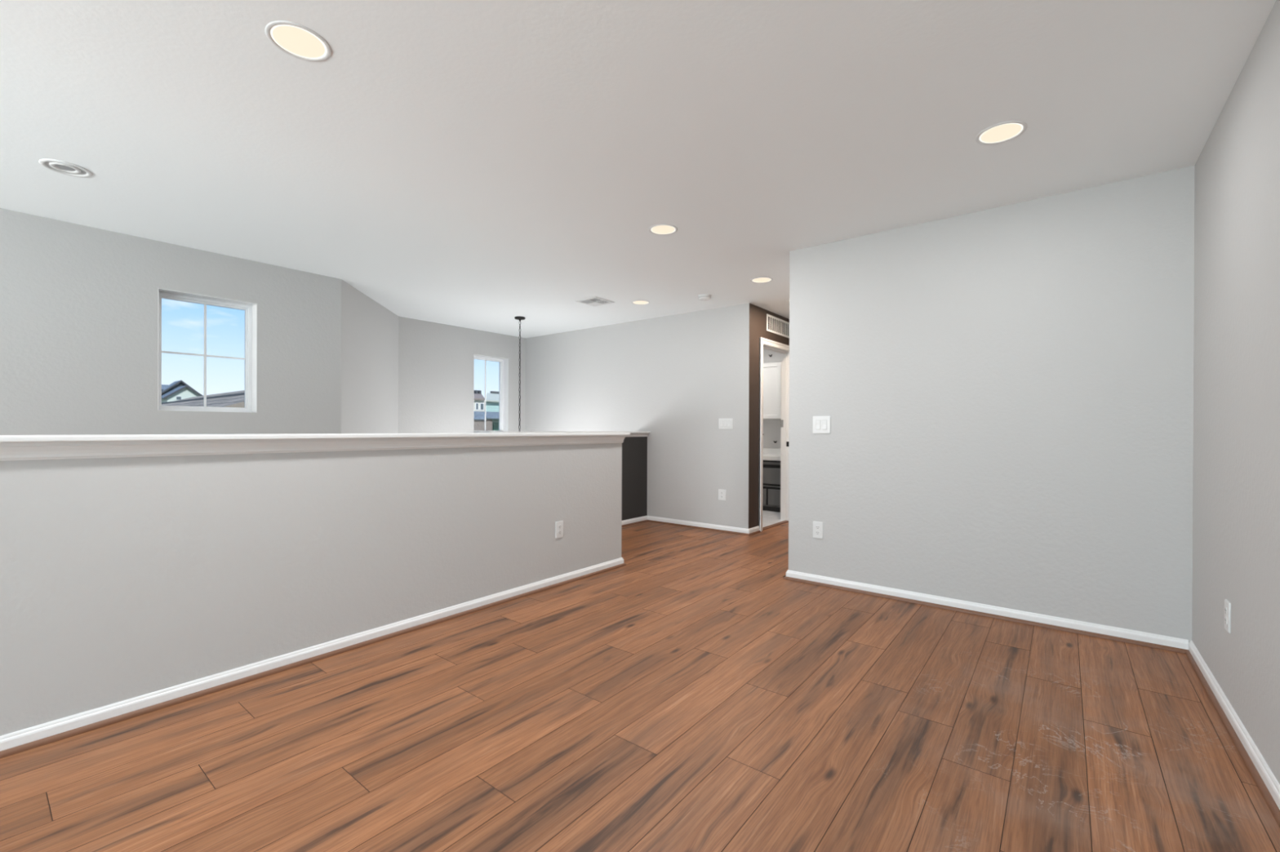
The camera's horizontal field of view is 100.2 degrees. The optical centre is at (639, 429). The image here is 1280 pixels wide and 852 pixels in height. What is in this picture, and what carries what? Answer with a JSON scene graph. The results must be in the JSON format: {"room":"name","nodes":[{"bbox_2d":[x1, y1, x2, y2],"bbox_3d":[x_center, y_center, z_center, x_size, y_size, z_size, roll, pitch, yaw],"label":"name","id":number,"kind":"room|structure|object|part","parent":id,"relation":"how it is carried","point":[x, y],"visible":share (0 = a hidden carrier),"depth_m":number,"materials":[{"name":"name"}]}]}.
{"room":"upstairs loft","nodes":[
{"label":"upstairs loft","id":0,"kind":"room"},
{"bbox_2d":[0,208,341,435],"bbox_3d":[-4.692,1.248,2.370,0.160,5.190,6.289,0,0,38],"label":"wall","id":1,"kind":"structure","parent":0,"point":[79,304],"depth_m":3.69,"materials":[{"name":"grey paint"}]},
{"bbox_2d":[157,288,257,413],"bbox_3d":[-3.313,-0.574,4.097,0.160,0.873,0.597,0,0,38],"label":"window","id":2,"kind":"structure","parent":1,"relation":"in","point":[251,308],"depth_m":4.20,"materials":[{"name":"white paint"}]},
{"bbox_2d":[0,443,622,736],"bbox_3d":[-2.534,0.623,1.448,0.125,1.160,7.523,0,0,38],"label":"wall","id":3,"kind":"structure","parent":0,"point":[122,579],"depth_m":2.36,"materials":[{"name":"grey paint"}]},
{"bbox_2d":[0,557,626,758],"bbox_3d":[-2.516,1.069,1.451,0.152,0.066,7.550,0,0,38],"label":"baseboard","id":4,"kind":"structure","parent":3,"relation":"attached to","point":[16,742],"depth_m":2.35,"materials":[{"name":"white paint"}]},
{"bbox_2d":[0,432,630,461],"bbox_3d":[-2.518,0.062,1.465,0.229,0.085,7.569,0,0,38],"label":"trim","id":5,"kind":"structure","parent":3,"relation":"attached to","point":[12,447],"depth_m":2.34,"materials":[{"name":"white paint"}]},
{"bbox_2d":[555,520,563,538],"bbox_3d":[-0.573,0.711,3.814,0.008,0.118,0.074,0,0,38],"label":"wall outlet","id":6,"kind":"object","parent":3,"relation":"attached to","point":[558,525],"visible":1,"depth_m":3.81,"materials":[{"name":"white plastic"}]},
{"bbox_2d":[341,279,398,433],"bbox_3d":[-2.857,1.249,5.563,0.160,5.190,1.590,0,0,-7],"label":"wall","id":7,"kind":"structure","parent":0,"point":[369,330],"depth_m":5.40,"materials":[{"name":"grey paint"}]},
{"bbox_2d":[398,316,525,433],"bbox_3d":[-2.345,1.248,7.165,0.160,5.190,1.921,0,0,38],"label":"wall","id":8,"kind":"structure","parent":0,"point":[436,360],"depth_m":6.84,"materials":[{"name":"grey paint"}]},
{"bbox_2d":[473,354,508,433],"bbox_3d":[-2.114,-0.479,7.443,0.160,1.065,0.570,0,0,38],"label":"window","id":9,"kind":"structure","parent":8,"relation":"in","point":[504,362],"depth_m":7.65,"materials":[{"name":"white paint"}]},
{"bbox_2d":[622,436,647,520],"bbox_3d":[-0.614,0.622,5.679,0.120,1.160,2.101,0,0,38],"label":"wall","id":10,"kind":"structure","parent":0,"point":[634,449],"depth_m":6.28,"materials":[{"name":"grey paint"}]},
{"bbox_2d":[489,431,650,436],"bbox_3d":[-0.624,0.050,5.662,0.224,0.063,2.140,0,0,38],"label":"trim","id":11,"kind":"structure","parent":10,"relation":"attached to","point":[632,433],"depth_m":5.99,"materials":[{"name":"white paint"}]},
{"bbox_3d":[-0.618,0.062,5.670,0.160,0.039,2.120,0,0,38],"label":"crown moulding","id":12,"kind":"part","parent":11,"relation":"part of","materials":[{"name":"white paint"}]},
{"bbox_2d":[622,515,647,527],"bbox_3d":[-0.494,1.069,5.713,0.027,0.066,1.897,0,0,38],"label":"baseboard","id":13,"kind":"structure","parent":10,"relation":"attached to","point":[642,519],"depth_m":6.25,"materials":[{"name":"white paint"}]},
{"bbox_3d":[-0.494,1.092,5.713,0.027,0.020,1.897,0,0,38],"label":"shoe moulding","id":14,"kind":"part","parent":13,"relation":"part of","materials":[{"name":"white"}]},
{"bbox_2d":[525,302,749,528],"bbox_3d":[-0.298,1.256,6.845,3.764,5.190,0.120,0,0,38],"label":"wall","id":15,"kind":"structure","parent":0,"point":[672,378],"depth_m":6.26,"materials":[{"name":"grey paint"}]},
{"bbox_2d":[647,515,760,535],"bbox_3d":[0.692,1.073,6.114,1.362,0.066,0.258,0,0,38],"label":"baseboard","id":16,"kind":"structure","parent":15,"relation":"attached to","point":[750,531],"depth_m":5.94,"materials":[{"name":"white paint"}]},
{"bbox_2d":[718,488,725,500],"bbox_3d":[0.892,0.707,5.820,0.092,0.118,0.008,0,0,38],"label":"wall outlet","id":17,"kind":"object","parent":15,"relation":"attached to","point":[722,493],"visible":1,"depth_m":5.82,"materials":[{"name":"white plastic"}]},
{"bbox_2d":[718,418,733,429],"bbox_3d":[0.926,-0.065,5.793,0.170,0.118,0.010,0,0,38],"label":"light switch","id":18,"kind":"object","parent":15,"relation":"attached to","point":[723,424],"visible":1,"depth_m":5.79,"materials":[{"name":"white plastic"}]},
{"bbox_2d":[0,0,1275,337],"bbox_3d":[-1.187,-1.396,3.079,7.029,0.120,12.070,0,0,38],"label":"ceiling","id":19,"kind":"structure","parent":0,"point":[481,165],"depth_m":2.34,"materials":[{"name":"white paint"}]},
{"bbox_2d":[39,159,92,177],"bbox_3d":[-2.940,-1.337,2.741,0.188,0.008,0.188,0,0,38],"label":"recessed light","id":20,"kind":"object","parent":19,"relation":"in","point":[57,166],"visible":1,"depth_m":2.73,"materials":[{"name":"white plastic"}]},
{"bbox_2d":[265,20,331,62],"bbox_3d":[-1.172,-1.331,1.839,0.193,0.004,0.193,0,0,38],"label":"recessed light","id":21,"kind":"object","parent":19,"relation":"in","point":[286,36],"visible":1,"depth_m":1.83,"materials":[{"name":"white plastic"}]},
{"bbox_2d":[514,316,525,429],"bbox_3d":[-1.398,-0.222,6.358,0.368,2.240,0.414,0,0,38],"label":"pendant light","id":22,"kind":"object","parent":19,"relation":"hanging from","point":[519,318],"visible":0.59,"depth_m":6.38,"materials":[{"name":"black metal"}]},
{"bbox_3d":[-1.436,-0.411,6.389,0.021,1.790,0.021,0,0,-27],"label":"chain","id":23,"kind":"part","parent":22,"relation":"part of","materials":[{"name":"black metal"}]},
{"bbox_3d":[-1.436,-0.422,6.389,0.013,1.750,0.012,0,0,38],"label":"cord","id":24,"kind":"part","parent":22,"relation":"part of","materials":[{"name":"black metal"}]},
{"bbox_2d":[575,297,614,306],"bbox_3d":[-0.468,-1.332,5.571,0.290,0.011,0.290,0,0,38],"label":"ceiling vent","id":25,"kind":"object","parent":19,"relation":"in","point":[593,301],"visible":1,"depth_m":5.55,"materials":[{"name":"white plastic"}]},
{"bbox_2d":[631,300,649,304],"bbox_3d":[0.008,-1.334,5.612,0.193,0.004,0.193,0,0,38],"label":"recessed light","id":26,"kind":"object","parent":19,"relation":"in","point":[636,302],"visible":1,"depth_m":5.60,"materials":[{"name":"white plastic"}]},
{"bbox_2d":[648,224,677,235],"bbox_3d":[0.154,-1.330,3.559,0.193,0.004,0.193,0,0,38],"label":"recessed light","id":27,"kind":"object","parent":19,"relation":"in","point":[658,229],"visible":1,"depth_m":3.56,"materials":[{"name":"white plastic"}]},
{"bbox_2d":[697,293,711,301],"bbox_3d":[0.640,-1.310,5.312,0.136,0.046,0.136,0,0,38],"label":"smoke detector","id":28,"kind":"object","parent":19,"relation":"attached to","point":[704,297],"visible":1,"depth_m":5.27,"materials":[{"name":"white plastic"}]},
{"bbox_2d":[750,276,773,283],"bbox_3d":[1.081,-1.328,4.753,0.193,0.004,0.193,0,0,38],"label":"recessed light","id":29,"kind":"object","parent":19,"relation":"in","point":[763,279],"visible":1,"depth_m":4.75,"materials":[{"name":"white plastic"}]},
{"bbox_2d":[975,120,1027,145],"bbox_3d":[1.610,-1.322,2.387,0.193,0.004,0.193,0,0,38],"label":"recessed light","id":30,"kind":"object","parent":19,"relation":"in","point":[1002,132],"visible":1,"depth_m":2.38,"materials":[{"name":"white plastic"}]},
{"bbox_2d":[0,510,1279,851],"bbox_3d":[-0.562,1.166,2.569,5.137,0.124,11.770,0,0,38],"label":"floor","id":31,"kind":"structure","parent":0,"point":[689,695],"depth_m":1.90,"materials":[{"name":"brown wood"}]},
{"bbox_2d":[762,460,780,512],"bbox_3d":[1.560,0.757,7.771,1.800,0.688,0.617,0,0,38],"label":"base cabinet","id":32,"kind":"object","parent":31,"relation":"on","point":[771,468],"visible":0.14,"depth_m":7.21,"materials":[{"name":"black wood"}]},
{"bbox_3d":[1.549,0.909,7.398,0.427,0.215,0.018,0,0,38],"label":"door","id":33,"kind":"part","parent":32,"relation":"part of","materials":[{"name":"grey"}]},
{"bbox_2d":[762,448,780,461],"bbox_3d":[1.529,0.339,7.785,1.830,0.146,0.634,0,0,38],"label":"countertop","id":34,"kind":"structure","parent":32,"relation":"on","point":[769,454],"depth_m":7.77,"materials":[{"name":"white stone"}]},
{"bbox_3d":[1.720,0.624,7.263,0.880,0.213,0.018,0,0,38],"label":"drawer","id":35,"kind":"part","parent":32,"relation":"part of","materials":[{"name":"grey wood"}]},
{"bbox_3d":[1.903,0.911,7.117,0.428,0.215,0.018,0,0,38],"label":"door","id":36,"kind":"part","parent":32,"relation":"part of","materials":[{"name":"grey wood"}]},
{"bbox_2d":[748,303,789,528],"bbox_3d":[1.856,-0.011,6.614,0.114,2.640,2.428,0,0,38],"label":"wall","id":37,"kind":"structure","parent":0,"point":[757,315],"depth_m":5.74,"materials":[{"name":"brown paint"}]},
{"bbox_2d":[758,337,789,531],"bbox_3d":[1.540,0.053,6.196,0.138,2.112,0.909,0,0,38],"label":"door frame","id":38,"kind":"structure","parent":37,"relation":"in","point":[764,344],"depth_m":6.48,"materials":[{"name":"white paint"}]},
{"bbox_2d":[766,314,789,338],"bbox_3d":[1.657,-1.193,6.254,0.010,0.188,0.800,0,0,38],"label":"air vent","id":39,"kind":"object","parent":37,"relation":"in","point":[776,326],"visible":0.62,"depth_m":6.17,"materials":[{"name":"white metal"}]},
{"bbox_2d":[763,349,781,448],"bbox_3d":[1.743,-0.064,8.086,1.889,2.540,0.100,0,0,38],"label":"wall","id":40,"kind":"structure","parent":0,"point":[771,428],"depth_m":7.87,"materials":[{"name":"white paint"}]},
{"bbox_2d":[763,448,780,454],"bbox_3d":[1.720,0.310,8.026,1.830,0.088,0.019,0,0,38],"label":"backsplash","id":41,"kind":"structure","parent":40,"relation":"attached to","point":[766,451],"depth_m":7.85,"materials":[{"name":"white tile"}]},
{"bbox_2d":[763,362,781,419],"bbox_3d":[1.744,-0.548,7.817,1.620,0.790,0.320,0,0,38],"label":"upper cabinet","id":42,"kind":"object","parent":40,"relation":"attached to","point":[771,371],"visible":0.13,"depth_m":7.53,"materials":[{"name":"white paint"}]},
{"bbox_3d":[1.811,-0.546,7.579,0.291,0.677,0.009,0,0,38],"label":"panel","id":43,"kind":"part","parent":42,"relation":"part of","materials":[{"name":"white paint"}]},
{"bbox_2d":[788,165,1195,642],"bbox_3d":[3.098,-0.053,4.794,2.112,2.540,3.737,0,0,38],"label":"wall","id":44,"kind":"structure","parent":0,"point":[1006,392],"depth_m":3.14,"materials":[{"name":"grey paint"}]},
{"bbox_2d":[813,521,822,538],"bbox_3d":[1.278,0.720,3.845,0.074,0.118,0.008,0,0,38],"label":"wall outlet","id":45,"kind":"object","parent":44,"relation":"attached to","point":[817,526],"visible":1,"depth_m":3.84,"materials":[{"name":"white plastic"}]},
{"bbox_2d":[813,416,831,433],"bbox_3d":[1.298,-0.036,3.829,0.128,0.124,0.010,0,0,38],"label":"light switch","id":46,"kind":"object","parent":44,"relation":"attached to","point":[821,424],"visible":1,"depth_m":3.83,"materials":[{"name":"white plastic"}]},
{"bbox_2d":[783,569,1279,827],"bbox_3d":[0.595,1.081,1.665,2.139,0.066,11.750,0,0,38],"label":"baseboard","id":47,"kind":"structure","parent":44,"relation":"attached to","point":[1109,633],"depth_m":2.82,"materials":[{"name":"white paint"}]},
{"bbox_2d":[1191,0,1279,784],"bbox_3d":[0.382,-0.053,-0.447,0.140,2.540,8.173,0,0,38],"label":"wall","id":48,"kind":"structure","parent":0,"point":[1236,475],"depth_m":1.94,"materials":[{"name":"grey paint"}]},
{"bbox_2d":[1224,599,1231,634],"bbox_3d":[2.291,0.727,2.088,0.008,0.118,0.074,0,0,38],"label":"wall outlet","id":49,"kind":"object","parent":48,"relation":"attached to","point":[1227,604],"visible":1,"depth_m":2.08,"materials":[{"name":"white plastic"}]},
{"bbox_2d":[1224,607,1227,614],"bbox_3d":[2.289,0.708,2.090,0.002,0.027,0.034,0,0,38],"label":"receptacle","id":50,"kind":"object","parent":49,"relation":"attached to","point":[1225,608],"depth_m":2.09,"materials":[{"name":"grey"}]},
{"label":"outside","id":51,"kind":"structure","parent":0,"visible":0},
{"bbox_3d":[-85.864,4.005,106.304,253.400,0.400,380.000,0,0,38],"label":"ground","id":52,"kind":"structure","parent":51,"visible":0},
{"bbox_2d":[161,380,203,402],"bbox_3d":[-77.847,-1.799,86.466,10.560,12.940,10.850,0,0,38],"label":"gabled house","id":53,"kind":"structure","parent":52,"relation":"on","point":[177,390],"depth_m":85.79,"materials":[{"name":"white"}]},
{"bbox_2d":[161,390,244,408],"bbox_3d":[-13.130,1.553,12.826,16.500,5.380,6.200,0,0,38],"label":"house","id":54,"kind":"structure","parent":52,"relation":"on","point":[232,399],"depth_m":10.61,"materials":[{"name":"grey"}]},
{"bbox_2d":[473,390,484,431],"bbox_3d":[-22.625,-0.340,60.732,6.900,8.920,12.100,0,0,38],"label":"house","id":55,"kind":"structure","parent":52,"relation":"on","point":[479,400],"depth_m":62.55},
{"bbox_2d":[485,391,498,431],"bbox_3d":[-18.359,-0.621,75.533,6.200,9.460,12.400,0,0,38],"label":"house","id":56,"kind":"structure","parent":52,"relation":"on","point":[491,398],"depth_m":71.76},
{"bbox_3d":[-19.499,0.386,72.161,0.190,2.850,0.800,0,0,38],"label":"door","id":57,"kind":"part","parent":56,"relation":"part of","materials":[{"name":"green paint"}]}
]}

